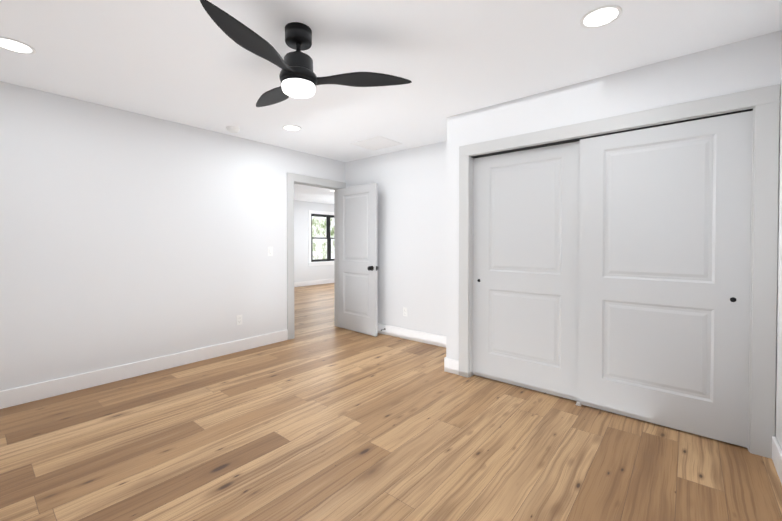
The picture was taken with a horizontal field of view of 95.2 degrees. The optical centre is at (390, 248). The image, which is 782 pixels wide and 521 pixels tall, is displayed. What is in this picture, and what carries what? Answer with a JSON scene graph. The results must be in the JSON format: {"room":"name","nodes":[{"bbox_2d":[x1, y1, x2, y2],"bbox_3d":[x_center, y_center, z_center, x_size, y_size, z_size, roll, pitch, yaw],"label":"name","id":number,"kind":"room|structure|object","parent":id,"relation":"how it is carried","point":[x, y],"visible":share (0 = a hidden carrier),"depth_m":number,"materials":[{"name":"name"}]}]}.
{"room":"empty bedroom","nodes":[
{"label":"empty bedroom","id":0,"kind":"room"},
{"bbox_2d":[0,81,344,390],"bbox_3d":[-2.321,-0.032,3.531,0.115,2.470,5.190,1,1,40],"label":"wall","id":1,"kind":"structure","parent":0,"point":[127,237],"depth_m":3.30,"materials":[{"name":"paint"}]},
{"bbox_2d":[0,330,287,408],"bbox_3d":[-2.600,1.142,3.112,0.015,0.135,3.935,1,1,40],"label":"baseboard","id":2,"kind":"structure","parent":1,"relation":"attached to","point":[32,392],"depth_m":3.29,"materials":[{"name":"white wood"}]},
{"bbox_2d":[236,315,241,324],"bbox_3d":[-1.751,0.830,4.129,0.009,0.114,0.070,1,1,40],"label":"electrical outlet","id":3,"kind":"object","parent":1,"relation":"attached to","point":[238,319],"visible":1,"depth_m":4.12,"materials":[{"name":"white plastic"}]},
{"bbox_2d":[268,247,272,255],"bbox_3d":[-1.493,0.041,4.425,0.012,0.114,0.070,1,1,40],"label":"switch plate","id":4,"kind":"object","parent":1,"relation":"attached to","point":[270,251],"visible":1,"depth_m":4.42,"materials":[{"name":"white plastic"}]},
{"bbox_2d":[287,172,345,339],"bbox_3d":[-1.062,0.102,5.041,0.151,2.160,1.020,1,1,40],"label":"door frame","id":5,"kind":"structure","parent":1,"relation":"attached to","point":[292,178],"depth_m":4.67,"materials":[{"name":"white wood"}]},
{"bbox_2d":[338,183,377,336],"bbox_3d":[-0.493,0.153,4.995,0.815,2.035,0.162,1,1,40],"label":"hall door","id":6,"kind":"structure","parent":1,"relation":"in","point":[357,259],"depth_m":4.97,"materials":[{"name":"white wood"}]},
{"bbox_2d":[294,200,333,281],"bbox_3d":[-3.214,-0.118,9.669,0.115,2.470,8.430,1,1,40],"label":"wall","id":7,"kind":"structure","parent":0,"point":[304,271],"depth_m":10.41,"materials":[{"name":"paint"}]},
{"bbox_2d":[294,279,333,286],"bbox_3d":[-3.164,1.050,9.644,0.015,0.135,8.200,1,1,40],"label":"baseboard","id":8,"kind":"structure","parent":7,"relation":"attached to","point":[309,283],"depth_m":10.64,"materials":[{"name":"white wood"}]},
{"bbox_2d":[308,210,333,265],"bbox_3d":[-1.934,-0.304,11.165,0.160,1.650,1.670,1,1,40],"label":"window","id":9,"kind":"structure","parent":7,"relation":"in","point":[328,217],"depth_m":10.86,"materials":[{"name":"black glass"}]},
{"bbox_2d":[0,283,781,520],"bbox_3d":[-0.562,1.221,5.832,9.500,0.100,11.120,1,1,40],"label":"floor","id":10,"kind":"structure","parent":0,"point":[320,416],"depth_m":2.16,"materials":[{"name":"brown wood"}]},
{"bbox_2d":[0,0,781,203],"bbox_3d":[-0.562,-1.349,5.796,9.500,0.100,11.120,1,1,40],"label":"ceiling","id":11,"kind":"structure","parent":0,"point":[189,62],"depth_m":2.29,"materials":[{"name":"paint"}]},
{"bbox_2d":[0,37,35,53],"bbox_3d":[-2.326,-1.245,2.202,0.196,0.006,0.196,1,1,40],"label":"recessed light","id":12,"kind":"object","parent":11,"relation":"in","point":[12,45],"visible":1,"depth_m":2.21,"materials":[{"name":"white plastic"}]},
{"bbox_2d":[226,126,239,132],"bbox_3d":[-1.672,-1.250,3.780,0.136,0.041,0.136,1,1,40],"label":"smoke detector","id":13,"kind":"object","parent":11,"relation":"attached to","point":[232,129],"visible":1,"depth_m":3.74,"materials":[{"name":"white plastic"}]},
{"bbox_2d":[282,125,300,130],"bbox_3d":[-1.048,-1.267,3.779,0.196,0.006,0.196,1,1,40],"label":"recessed light","id":14,"kind":"object","parent":11,"relation":"in","point":[291,128],"visible":1,"depth_m":3.77,"materials":[{"name":"white plastic"}]},
{"bbox_2d":[200,0,411,106],"bbox_3d":[-0.651,-1.064,2.072,1.091,0.366,1.137,1,1,40],"label":"ceiling fan","id":15,"kind":"object","parent":11,"relation":"hanging from","point":[299,78],"visible":1,"depth_m":1.98,"materials":[{"name":"black"}]},
{"bbox_2d":[350,136,401,150],"bbox_3d":[-0.178,-1.275,4.369,0.480,0.007,0.420,1,1,40],"label":"panel","id":16,"kind":"object","parent":11,"relation":"attached to","point":[377,143],"visible":1,"depth_m":4.36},
{"bbox_2d":[580,5,621,27],"bbox_3d":[1.129,-1.241,1.923,0.196,0.006,0.196,1,1,40],"label":"recessed light","id":17,"kind":"object","parent":11,"relation":"in","point":[601,16],"visible":1,"depth_m":1.92,"materials":[{"name":"white plastic"}]},
{"bbox_2d":[345,141,446,335],"bbox_3d":[1.075,-0.038,4.001,4.495,2.470,0.115,1,1,40],"label":"wall","id":18,"kind":"structure","parent":0,"point":[411,223],"depth_m":4.61,"materials":[{"name":"paint"}]},
{"bbox_2d":[403,307,406,316],"bbox_3d":[0.185,0.837,4.676,0.070,0.114,0.009,1,1,40],"label":"electrical outlet","id":19,"kind":"object","parent":18,"relation":"attached to","point":[404,311],"visible":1,"depth_m":4.67,"materials":[{"name":"white plastic"}]},
{"bbox_2d":[378,323,445,347],"bbox_3d":[0.148,1.119,4.707,2.160,0.135,0.015,1,1,40],"label":"baseboard","id":20,"kind":"structure","parent":18,"relation":"attached to","point":[422,337],"depth_m":4.58,"materials":[{"name":"white wood"}]},
{"bbox_2d":[446,30,780,411],"bbox_3d":[1.607,-0.025,3.032,2.205,2.470,0.690,1,1,40],"label":"wall","id":21,"kind":"structure","parent":0,"point":[746,64],"depth_m":2.60,"materials":[{"name":"paint"}]},
{"bbox_2d":[444,357,458,374],"bbox_3d":[0.801,1.133,3.702,0.160,0.135,0.690,1,1,40],"label":"baseboard","id":22,"kind":"structure","parent":21,"relation":"attached to","point":[451,365],"depth_m":3.44,"materials":[{"name":"white wood"}]},
{"bbox_2d":[473,141,579,400],"bbox_3d":[1.141,0.181,3.077,0.936,2.032,0.036,1,1,40],"label":"closet door","id":23,"kind":"structure","parent":21,"relation":"in","point":[525,261],"depth_m":3.04,"materials":[{"name":"white wood"}]},
{"bbox_2d":[471,109,752,157],"bbox_3d":[1.477,-0.838,2.755,1.847,0.006,0.085,1,1,40],"label":"trim","id":24,"kind":"structure","parent":21,"relation":"attached to","point":[534,147],"depth_m":2.70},
{"bbox_2d":[459,84,779,458],"bbox_3d":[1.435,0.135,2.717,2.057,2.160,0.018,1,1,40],"label":"trim","id":25,"kind":"structure","parent":21,"relation":"attached to","point":[764,102],"depth_m":2.11,"materials":[{"name":"white wood"}]},
{"bbox_2d":[578,111,752,447],"bbox_3d":[1.814,0.190,2.461,0.936,2.032,0.036,1,1,40],"label":"closet door","id":26,"kind":"structure","parent":21,"relation":"in","point":[665,213],"depth_m":2.40,"materials":[{"name":"white wood"}]},
{"bbox_2d":[775,30,781,449],"bbox_3d":[1.092,0.009,0.606,0.115,2.470,5.075,1,1,40],"label":"wall","id":27,"kind":"structure","parent":0,"point":[778,424],"depth_m":2.02,"materials":[{"name":"paint"}]},
{"bbox_2d":[772,436,781,483],"bbox_3d":[0.852,1.179,0.437,0.015,0.135,4.252,1,1,40],"label":"baseboard","id":28,"kind":"structure","parent":27,"relation":"attached to","point":[777,455],"depth_m":1.95,"materials":[{"name":"white wood"}]},
{"label":"outside","id":29,"kind":"structure","parent":0,"visible":0},
{"bbox_2d":[312,216,333,259],"bbox_3d":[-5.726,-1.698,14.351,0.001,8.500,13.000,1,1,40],"label":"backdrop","id":30,"kind":"structure","parent":29,"point":[319,245],"depth_m":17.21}
]}

